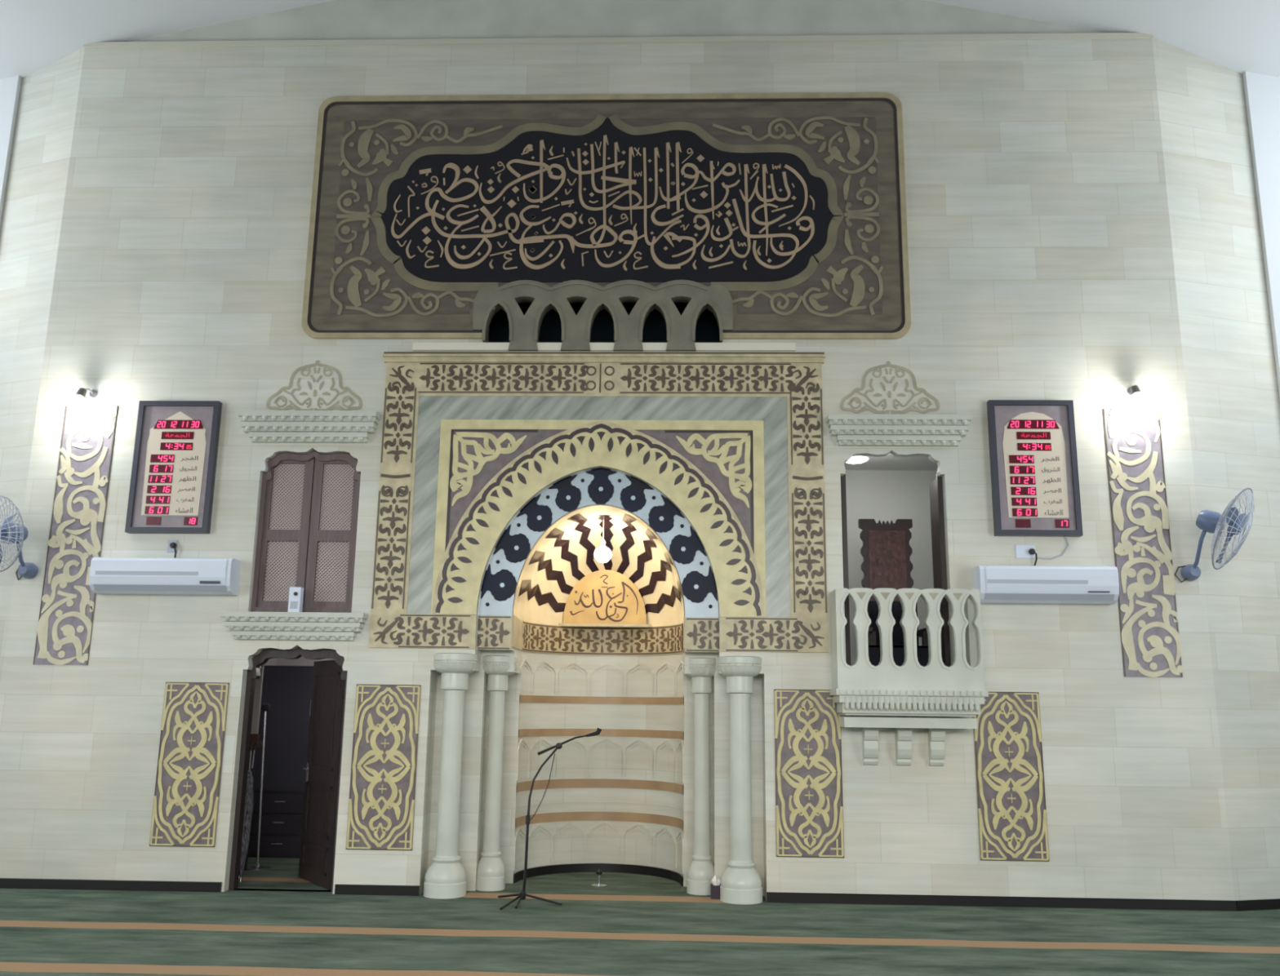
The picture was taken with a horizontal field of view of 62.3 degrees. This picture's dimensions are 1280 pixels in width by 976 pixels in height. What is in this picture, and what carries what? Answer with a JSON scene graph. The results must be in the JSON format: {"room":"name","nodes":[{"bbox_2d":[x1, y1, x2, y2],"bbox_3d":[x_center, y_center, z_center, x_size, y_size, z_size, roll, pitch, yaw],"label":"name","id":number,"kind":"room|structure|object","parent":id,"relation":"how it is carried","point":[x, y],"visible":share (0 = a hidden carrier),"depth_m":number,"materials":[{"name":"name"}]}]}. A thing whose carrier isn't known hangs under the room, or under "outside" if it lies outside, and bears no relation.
{"room":"mosque","nodes":[
{"label":"mosque","id":0,"kind":"room"},
{"bbox_2d":[0,75,22,227],"bbox_3d":[-7.958,-0.543,11.021,2.200,8.700,0.360,0,-12,2],"label":"wall","id":1,"kind":"structure","parent":0,"point":[10,87],"depth_m":11.52,"materials":[{"name":"white paint"}]},
{"bbox_2d":[0,47,84,684],"bbox_3d":[-6.438,-0.560,10.852,1.001,8.700,0.283,-4,-13,21],"label":"wall","id":2,"kind":"structure","parent":0,"point":[37,182],"depth_m":11.06,"materials":[{"name":"stone"}]},
{"bbox_2d":[262,649,333,666],"bbox_3d":[-3.368,2.764,11.334,2.190,2.460,2.490,0,-12,2],"label":"wall","id":3,"kind":"structure","parent":0,"point":[301,661],"depth_m":12.73,"materials":[{"name":"grey paint"}]},
{"bbox_2d":[297,659,345,890],"bbox_3d":[-3.073,2.729,10.284,0.158,2.088,0.945,9,-14,-34],"label":"door","id":4,"kind":"structure","parent":3,"relation":"in","point":[326,706],"depth_m":10.21,"materials":[{"name":"brown wood"}]},
{"bbox_2d":[427,302,764,896],"bbox_3d":[-0.373,0.865,10.685,3.320,5.990,0.640,0,-12,2],"label":"columns","id":5,"kind":"structure","parent":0,"point":[477,697],"depth_m":10.06,"materials":[{"name":"stone"}]},
{"bbox_2d":[479,504,718,653],"bbox_3d":[-0.385,0.637,10.303,2.600,1.880,0.200,0,-12,2],"label":"wall","id":6,"kind":"structure","parent":0,"point":[512,648],"depth_m":10.22,"materials":[{"name":"stone"}]},
{"bbox_2d":[131,0,1102,41],"bbox_3d":[-0.312,-5.278,11.507,11.300,1.215,0.240,0,-12,2],"label":"ceiling","id":7,"kind":"structure","parent":0,"point":[337,20],"depth_m":11.33,"materials":[{"name":"grey paint"}]},
{"bbox_2d":[0,39,1235,900],"bbox_3d":[-0.372,-0.494,10.486,11.300,8.570,0.300,0,-12,2],"label":"wall","id":8,"kind":"structure","parent":0,"point":[1041,263],"depth_m":10.40,"materials":[{"name":"stone"}]},
{"bbox_2d":[0,495,38,580],"bbox_3d":[-5.997,0.468,10.006,0.696,0.747,0.610,0,-12,2],"label":"wall fan","id":9,"kind":"object","parent":8,"relation":"attached to","point":[15,533],"visible":1,"depth_m":9.91,"materials":[{"name":"blue"}]},
{"bbox_2d":[32,405,118,665],"bbox_3d":[-5.479,0.428,10.301,0.526,2.555,0.015,0,-12,2],"label":"strip","id":10,"kind":"object","parent":8,"relation":"attached to","point":[68,601],"visible":0.99,"depth_m":10.30,"materials":[{"name":"stone"}]},
{"bbox_2d":[74,387,97,403],"bbox_3d":[-5.481,-0.908,10.468,0.099,0.188,0.244,-1,-12,8],"label":"wall lamp","id":11,"kind":"object","parent":8,"relation":"attached to","point":[80,396],"visible":1,"depth_m":10.39,"materials":[{"name":"silver metal"}]},
{"bbox_2d":[0,878,222,892],"bbox_3d":[-4.931,3.604,9.623,2.290,0.085,0.018,0,-12,2],"label":"baseboard","id":12,"kind":"structure","parent":8,"relation":"attached to","point":[11,883],"depth_m":9.61,"materials":[{"name":"black"}]},
{"bbox_2d":[88,557,240,595],"bbox_3d":[-4.518,0.838,10.076,1.345,0.335,0.228,0,-12,2],"label":"air conditioner","id":13,"kind":"object","parent":8,"relation":"attached to","point":[108,575],"visible":1,"depth_m":9.98,"materials":[{"name":"white plastic"}]},
{"bbox_2d":[167,540,177,558],"bbox_3d":[-4.511,0.594,10.208,0.108,0.193,0.068,0,-12,2],"label":"wall socket","id":14,"kind":"object","parent":8,"relation":"attached to","point":[172,544],"visible":0.93,"depth_m":10.23,"materials":[{"name":"grey plastic"}]},
{"bbox_2d":[124,400,222,533],"bbox_3d":[-4.558,-0.209,10.373,0.800,1.315,0.075,0,-12,2],"label":"board","id":15,"kind":"object","parent":8,"relation":"attached to","point":[173,476],"visible":1,"depth_m":10.35,"materials":[{"name":"grey plastic"}]},
{"bbox_2d":[149,682,229,847],"bbox_3d":[-4.170,2.550,9.818,0.605,1.476,0.015,0,-12,2],"label":"relief","id":16,"kind":"object","parent":8,"relation":"attached to","point":[185,807],"visible":1,"depth_m":9.81,"materials":[{"name":"stone"}]},
{"bbox_2d":[228,647,347,892],"bbox_3d":[-3.249,2.602,9.938,0.991,2.216,0.100,0,-12,2],"label":"door frame","id":17,"kind":"structure","parent":8,"relation":"attached to","point":[264,655],"depth_m":9.97,"materials":[{"name":"brown wood"}]},
{"bbox_2d":[219,611,368,640],"bbox_3d":[-3.266,1.300,9.979,1.360,0.250,0.150,0,-12,2],"label":"window ledge","id":18,"kind":"object","parent":8,"relation":"attached to","point":[242,625],"visible":1,"depth_m":9.95,"materials":[{"name":"stone"}]},
{"bbox_2d":[287,586,303,612],"bbox_3d":[-3.258,1.060,10.027,0.110,0.239,0.092,0,-12,2],"label":"dispenser","id":19,"kind":"object","parent":18,"relation":"on","point":[295,594],"visible":0.97,"depth_m":10.00,"materials":[{"name":"white plastic"}]},
{"bbox_2d":[250,450,360,613],"bbox_3d":[-3.224,0.414,10.330,0.990,1.599,0.060,0,-12,2],"label":"window","id":20,"kind":"structure","parent":8,"relation":"in","point":[275,462],"depth_m":10.34,"materials":[{"name":"brown wood"}]},
{"bbox_2d":[257,457,315,608],"bbox_3d":[-3.454,0.439,10.353,0.450,1.505,0.040,0,-12,2],"label":"window shutter","id":21,"kind":"object","parent":20,"relation":"attached to","point":[288,504],"visible":0.95,"depth_m":10.34,"materials":[{"name":"brown wood"}]},
{"bbox_2d":[303,457,357,608],"bbox_3d":[-2.994,0.441,10.337,0.450,1.505,0.040,0,-12,2],"label":"window shutter","id":22,"kind":"object","parent":20,"relation":"attached to","point":[332,521],"visible":0.99,"depth_m":10.32,"materials":[{"name":"brown wood"}]},
{"bbox_2d":[237,410,380,443],"bbox_3d":[-3.242,-0.599,10.372,1.360,0.290,0.150,0,-12,2],"label":"cornice","id":23,"kind":"structure","parent":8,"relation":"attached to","point":[262,426],"depth_m":10.34,"materials":[{"name":"stone"}]},
{"bbox_2d":[266,360,361,410],"bbox_3d":[-3.225,-1.007,10.529,0.957,0.549,0.007,0,-12,2],"label":"carving","id":24,"kind":"object","parent":8,"relation":"attached to","point":[317,363],"visible":0.98,"depth_m":10.51,"materials":[{"name":"stone"}]},
{"bbox_2d":[334,884,419,896],"bbox_3d":[-2.366,3.618,9.536,0.763,0.085,0.018,0,-12,2],"label":"baseboard","id":25,"kind":"structure","parent":8,"relation":"attached to","point":[340,889],"depth_m":9.53,"materials":[{"name":"black"}]},
{"bbox_2d":[346,684,421,850],"bbox_3d":[-2.357,2.560,9.757,0.605,1.476,0.015,0,-12,2],"label":"relief","id":26,"kind":"object","parent":8,"relation":"attached to","point":[383,778],"visible":1,"depth_m":9.75,"materials":[{"name":"stone"}]},
{"bbox_2d":[368,351,828,653],"bbox_3d":[-0.384,0.096,10.226,4.364,2.908,0.170,0,-12,2],"label":"surround","id":27,"kind":"object","parent":8,"relation":"attached to","point":[735,441],"visible":1,"depth_m":10.26,"materials":[{"name":"beige stone"}]},
{"bbox_2d":[472,280,733,351],"bbox_3d":[-0.371,-1.710,10.615,2.600,0.737,0.172,0,-12,2],"label":"arcade","id":28,"kind":"object","parent":8,"relation":"attached to","point":[524,330],"visible":0.98,"depth_m":10.56,"materials":[{"name":"grey stone"}]},
{"bbox_2d":[412,342,795,351],"bbox_3d":[-0.367,-1.399,10.505,3.800,0.080,0.030,0,-12,2],"label":"trim","id":29,"kind":"structure","parent":8,"relation":"attached to","point":[700,347],"depth_m":10.49,"materials":[{"name":"beige stone"}]},
{"bbox_2d":[301,92,911,339],"bbox_3d":[-0.350,-2.790,10.788,6.070,2.670,0.040,0,-12,2],"label":"calligraphy panel","id":30,"kind":"object","parent":8,"relation":"attached to","point":[792,204],"visible":1,"depth_m":10.79,"materials":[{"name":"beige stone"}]},
{"bbox_2d":[83,32,1153,48],"bbox_3d":[-0.325,-4.720,11.223,11.300,0.055,0.090,0,-12,2],"label":"trim","id":31,"kind":"structure","parent":8,"relation":"attached to","point":[1103,35],"depth_m":11.18,"materials":[{"name":"beige paint"}]},
{"bbox_2d":[773,688,844,857],"bbox_3d":[1.531,2.580,9.625,0.605,1.476,0.015,0,-12,2],"label":"decorative wall panel","id":32,"kind":"object","parent":8,"relation":"attached to","point":[809,803],"visible":0.99,"depth_m":9.62,"materials":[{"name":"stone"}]},
{"bbox_2d":[840,474,850,666],"bbox_3d":[1.959,0.905,10.101,0.050,2.110,0.055,0,-12,2],"label":"trim","id":33,"kind":"structure","parent":8,"relation":"attached to","point":[843,495],"depth_m":10.11,"materials":[{"name":"brown wood"}]},
{"bbox_2d":[840,360,939,413],"bbox_3d":[2.433,-0.977,10.337,0.957,0.549,0.007,0,-12,2],"label":"carving","id":34,"kind":"object","parent":8,"relation":"attached to","point":[888,363],"visible":0.97,"depth_m":10.32,"materials":[{"name":"stone"}]},
{"bbox_2d":[826,413,972,446],"bbox_3d":[2.484,-0.554,10.175,1.360,0.280,0.150,0,-12,2],"label":"crown molding","id":35,"kind":"structure","parent":8,"relation":"attached to","point":[850,429],"depth_m":10.14,"materials":[{"name":"stone"}]},
{"bbox_2d":[829,587,988,766],"bbox_3d":[2.409,1.709,9.569,1.330,1.572,0.422,0,-12,2],"label":"balcony","id":36,"kind":"object","parent":8,"relation":"attached to","point":[935,689],"visible":1,"depth_m":9.44,"materials":[{"name":"stone"}]},
{"bbox_2d":[928,474,951,666],"bbox_3d":[2.916,0.952,10.295,0.090,2.120,0.515,0,-12,2],"label":"door","id":37,"kind":"structure","parent":8,"relation":"in","point":[935,487],"depth_m":10.20,"materials":[{"name":"brown wood"}]},
{"bbox_2d":[766,892,1236,911],"bbox_3d":[3.173,3.647,9.348,4.093,0.085,0.018,0,-12,2],"label":"baseboard","id":38,"kind":"structure","parent":8,"relation":"attached to","point":[771,897],"depth_m":9.34,"materials":[{"name":"black"}]},
{"bbox_2d":[973,691,1049,862],"bbox_3d":[3.339,2.590,9.564,0.605,1.476,0.015,0,-12,2],"label":"decorative wall panel","id":39,"kind":"object","parent":8,"relation":"attached to","point":[1010,771],"visible":0.98,"depth_m":9.55,"materials":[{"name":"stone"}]},
{"bbox_2d":[1015,545,1037,565],"bbox_3d":[3.612,0.635,9.933,0.196,0.185,0.068,0,-12,2],"label":"wall socket","id":40,"kind":"object","parent":8,"relation":"attached to","point":[1021,551],"visible":0.93,"depth_m":9.91,"materials":[{"name":"white plastic"}]},
{"bbox_2d":[986,400,1083,537],"bbox_3d":[3.753,-0.194,10.097,0.800,1.315,0.075,0,-12,2],"label":"board","id":41,"kind":"object","parent":8,"relation":"attached to","point":[1033,457],"visible":1,"depth_m":10.08,"materials":[{"name":"grey"}]},
{"bbox_2d":[1037,536,1069,559],"bbox_3d":[3.874,0.560,9.959,0.316,0.227,0.020,0,-12,2],"label":"cord","id":42,"kind":"object","parent":41,"relation":"attached to","point":[1065,536],"visible":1,"depth_m":9.94,"materials":[{"name":"grey plastic"}]},
{"bbox_2d":[973,565,1119,604],"bbox_3d":[3.749,0.894,9.793,1.250,0.335,0.228,0,-12,2],"label":"air conditioner","id":43,"kind":"object","parent":8,"relation":"attached to","point":[996,584],"visible":0.96,"depth_m":9.70,"materials":[{"name":"white plastic"}]},
{"bbox_2d":[1126,385,1142,400],"bbox_3d":[4.725,-0.903,10.132,0.099,0.188,0.244,-1,-12,8],"label":"wall lamp","id":44,"kind":"object","parent":8,"relation":"attached to","point":[1134,391],"visible":1,"depth_m":10.04,"materials":[{"name":"silver metal"}]},
{"bbox_2d":[1102,408,1182,677],"bbox_3d":[4.715,0.483,9.956,0.526,2.555,0.015,0,-12,2],"label":"strip","id":45,"kind":"object","parent":8,"relation":"attached to","point":[1143,556],"visible":1,"depth_m":9.95,"materials":[{"name":"stone"}]},
{"bbox_2d":[1174,488,1254,582],"bbox_3d":[5.285,0.422,9.556,0.622,0.788,0.786,0,-12,2],"label":"wall fan","id":46,"kind":"object","parent":8,"relation":"attached to","point":[1207,521],"visible":1,"depth_m":9.52,"materials":[{"name":"blue"}]},
{"bbox_2d":[0,857,1279,975],"bbox_3d":[-0.624,2.502,3.538,18.000,0.120,17.900,0,-12,2],"label":"floor","id":47,"kind":"structure","parent":0,"point":[635,925],"depth_m":7.99,"materials":[{"name":"carpet"}]},
{"bbox_2d":[239,741,259,882],"bbox_3d":[-3.880,3.166,10.440,0.124,1.304,0.392,4,-12,-14],"label":"closed umbrella","id":48,"kind":"object","parent":47,"relation":"on","point":[248,810],"visible":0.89,"depth_m":10.38,"materials":[{"name":"grey fabric"}]},
{"bbox_2d":[243,666,263,871],"bbox_3d":[-4.072,2.898,11.035,0.155,2.060,0.045,0,-12,2],"label":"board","id":49,"kind":"object","parent":47,"relation":"on","point":[255,736],"visible":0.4,"depth_m":11.13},
{"bbox_2d":[247,703,271,871],"bbox_3d":[-3.947,3.116,11.132,0.260,1.675,0.260,0,-12,2],"label":"stand","id":50,"kind":"object","parent":47,"relation":"on","point":[265,707],"visible":0.98,"depth_m":11.10,"materials":[{"name":"silver metal"}]},
{"bbox_2d":[248,665,313,857],"bbox_3d":[-3.626,3.119,12.174,1.480,2.100,0.579,0,-12,2],"label":"tall cabinet","id":51,"kind":"object","parent":47,"relation":"on","point":[287,690],"visible":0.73,"depth_m":11.94,"materials":[{"name":"grey"}]},
{"bbox_2d":[423,653,478,898],"bbox_3d":[-1.748,2.619,9.783,0.412,2.155,0.410,0,-12,2],"label":"stone column","id":52,"kind":"structure","parent":47,"relation":"on","point":[446,877],"depth_m":9.69,"materials":[{"name":"white stone"}]},
{"bbox_2d":[475,655,517,891],"bbox_3d":[-1.394,2.698,10.143,0.374,2.155,0.371,0,-12,2],"label":"stone column","id":53,"kind":"structure","parent":47,"relation":"on","point":[491,872],"depth_m":10.07,"materials":[{"name":"white stone"}]},
{"bbox_2d":[497,728,601,910],"bbox_3d":[-0.809,2.867,9.309,0.917,1.496,0.581,0,-12,2],"label":"microphone stand","id":54,"kind":"object","parent":47,"relation":"on","point":[522,895],"visible":1,"depth_m":9.32,"materials":[{"name":"black metal"}]},
{"bbox_2d":[477,466,719,886],"bbox_3d":[-0.379,1.892,10.652,2.400,3.964,1.586,0,-12,2],"label":"niche","id":55,"kind":"object","parent":47,"relation":"on","point":[620,798],"visible":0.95,"depth_m":11.01,"materials":[{"name":"stone"}]},
{"bbox_2d":[594,520,611,563],"bbox_3d":[-0.381,0.544,10.976,0.184,0.465,0.184,0,-12,2],"label":"lamp","id":56,"kind":"object","parent":55,"relation":"hanging from","point":[602,554],"visible":1,"depth_m":10.89,"materials":[{"name":"white glass"}]},
{"bbox_2d":[600,539,605,546],"bbox_3d":[-0.382,0.569,10.971,0.052,0.075,0.051,0,-12,2],"label":"socket","id":57,"kind":"object","parent":56,"relation":"attached to","point":[602,543],"depth_m":10.95,"materials":[{"name":"white plastic"}]},
{"bbox_2d":[558,569,650,627],"bbox_3d":[-0.374,1.191,11.440,0.990,0.613,0.070,0,-12,2],"label":"plaque","id":58,"kind":"object","parent":55,"relation":"attached to","point":[603,597],"visible":1,"depth_m":11.40,"materials":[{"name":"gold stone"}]},
{"bbox_2d":[591,869,607,887],"bbox_3d":[-0.391,3.741,10.170,0.150,0.148,0.150,0,-12,2],"label":"desk microphone","id":59,"kind":"object","parent":47,"relation":"on","point":[598,872],"visible":1,"depth_m":10.15,"materials":[{"name":"silver metal"}]},
{"bbox_2d":[682,657,715,895],"bbox_3d":[0.589,2.709,10.076,0.374,2.155,0.371,0,-12,2],"label":"stone column","id":60,"kind":"structure","parent":47,"relation":"on","point":[700,873],"depth_m":10.01,"materials":[{"name":"white stone"}]},
{"bbox_2d":[710,875,720,899],"bbox_3d":[0.709,3.614,9.609,0.135,0.196,0.120,0,-12,2],"label":"tissue box","id":61,"kind":"object","parent":47,"relation":"on","point":[715,886],"visible":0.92,"depth_m":9.55,"materials":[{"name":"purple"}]},
{"bbox_2d":[717,656,762,904],"bbox_3d":[0.920,2.634,9.693,0.412,2.155,0.410,0,-12,2],"label":"stone column","id":62,"kind":"structure","parent":47,"relation":"on","point":[741,883],"depth_m":9.60,"materials":[{"name":"white stone"}]},
{"bbox_2d":[0,0,1279,79],"bbox_3d":[-0.542,-6.461,4.526,18.000,2.135,16.200,0,-12,2],"label":"ceiling","id":63,"kind":"structure","parent":0,"point":[1241,37],"depth_m":10.99,"materials":[{"name":"white paint"}]},
{"bbox_2d":[844,453,937,666],"bbox_3d":[2.724,0.901,11.291,2.330,2.760,2.040,0,-12,2],"label":"wall","id":64,"kind":"structure","parent":0,"point":[889,487],"depth_m":12.40,"materials":[{"name":"grey paint"}]},
{"bbox_2d":[845,455,868,463],"bbox_3d":[2.321,-0.357,11.442,0.290,0.165,0.290,0,-12,2],"label":"ceiling light","id":65,"kind":"object","parent":64,"relation":"attached to","point":[861,459],"visible":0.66,"depth_m":11.35,"materials":[{"name":"white"}]},
{"bbox_2d":[857,519,928,666],"bbox_3d":[2.558,1.191,10.694,0.640,1.865,0.600,0,-12,2],"label":"carved chair","id":66,"kind":"object","parent":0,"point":[886,551],"visible":0.53,"depth_m":10.99,"materials":[{"name":"brown wood"}]},
{"bbox_2d":[1151,37,1279,900],"bbox_3d":[5.815,-0.491,10.451,1.208,8.700,0.287,4,-12,-15],"label":"wall","id":67,"kind":"structure","parent":0,"point":[1231,379],"depth_m":10.35,"materials":[{"name":"stone"}]},
{"bbox_2d":[1235,898,1279,911],"bbox_3d":[5.761,3.694,9.423,1.120,0.085,0.018,4,-12,-15],"label":"baseboard","id":68,"kind":"structure","parent":67,"relation":"attached to","point":[1271,904],"depth_m":9.33,"materials":[{"name":"black"}]},
{"bbox_2d":[1242,71,1279,399],"bbox_3d":[7.653,-0.454,10.521,2.600,8.700,0.360,0,-12,2],"label":"wall","id":69,"kind":"structure","parent":0,"point":[1262,91],"depth_m":10.97,"materials":[{"name":"white paint"}]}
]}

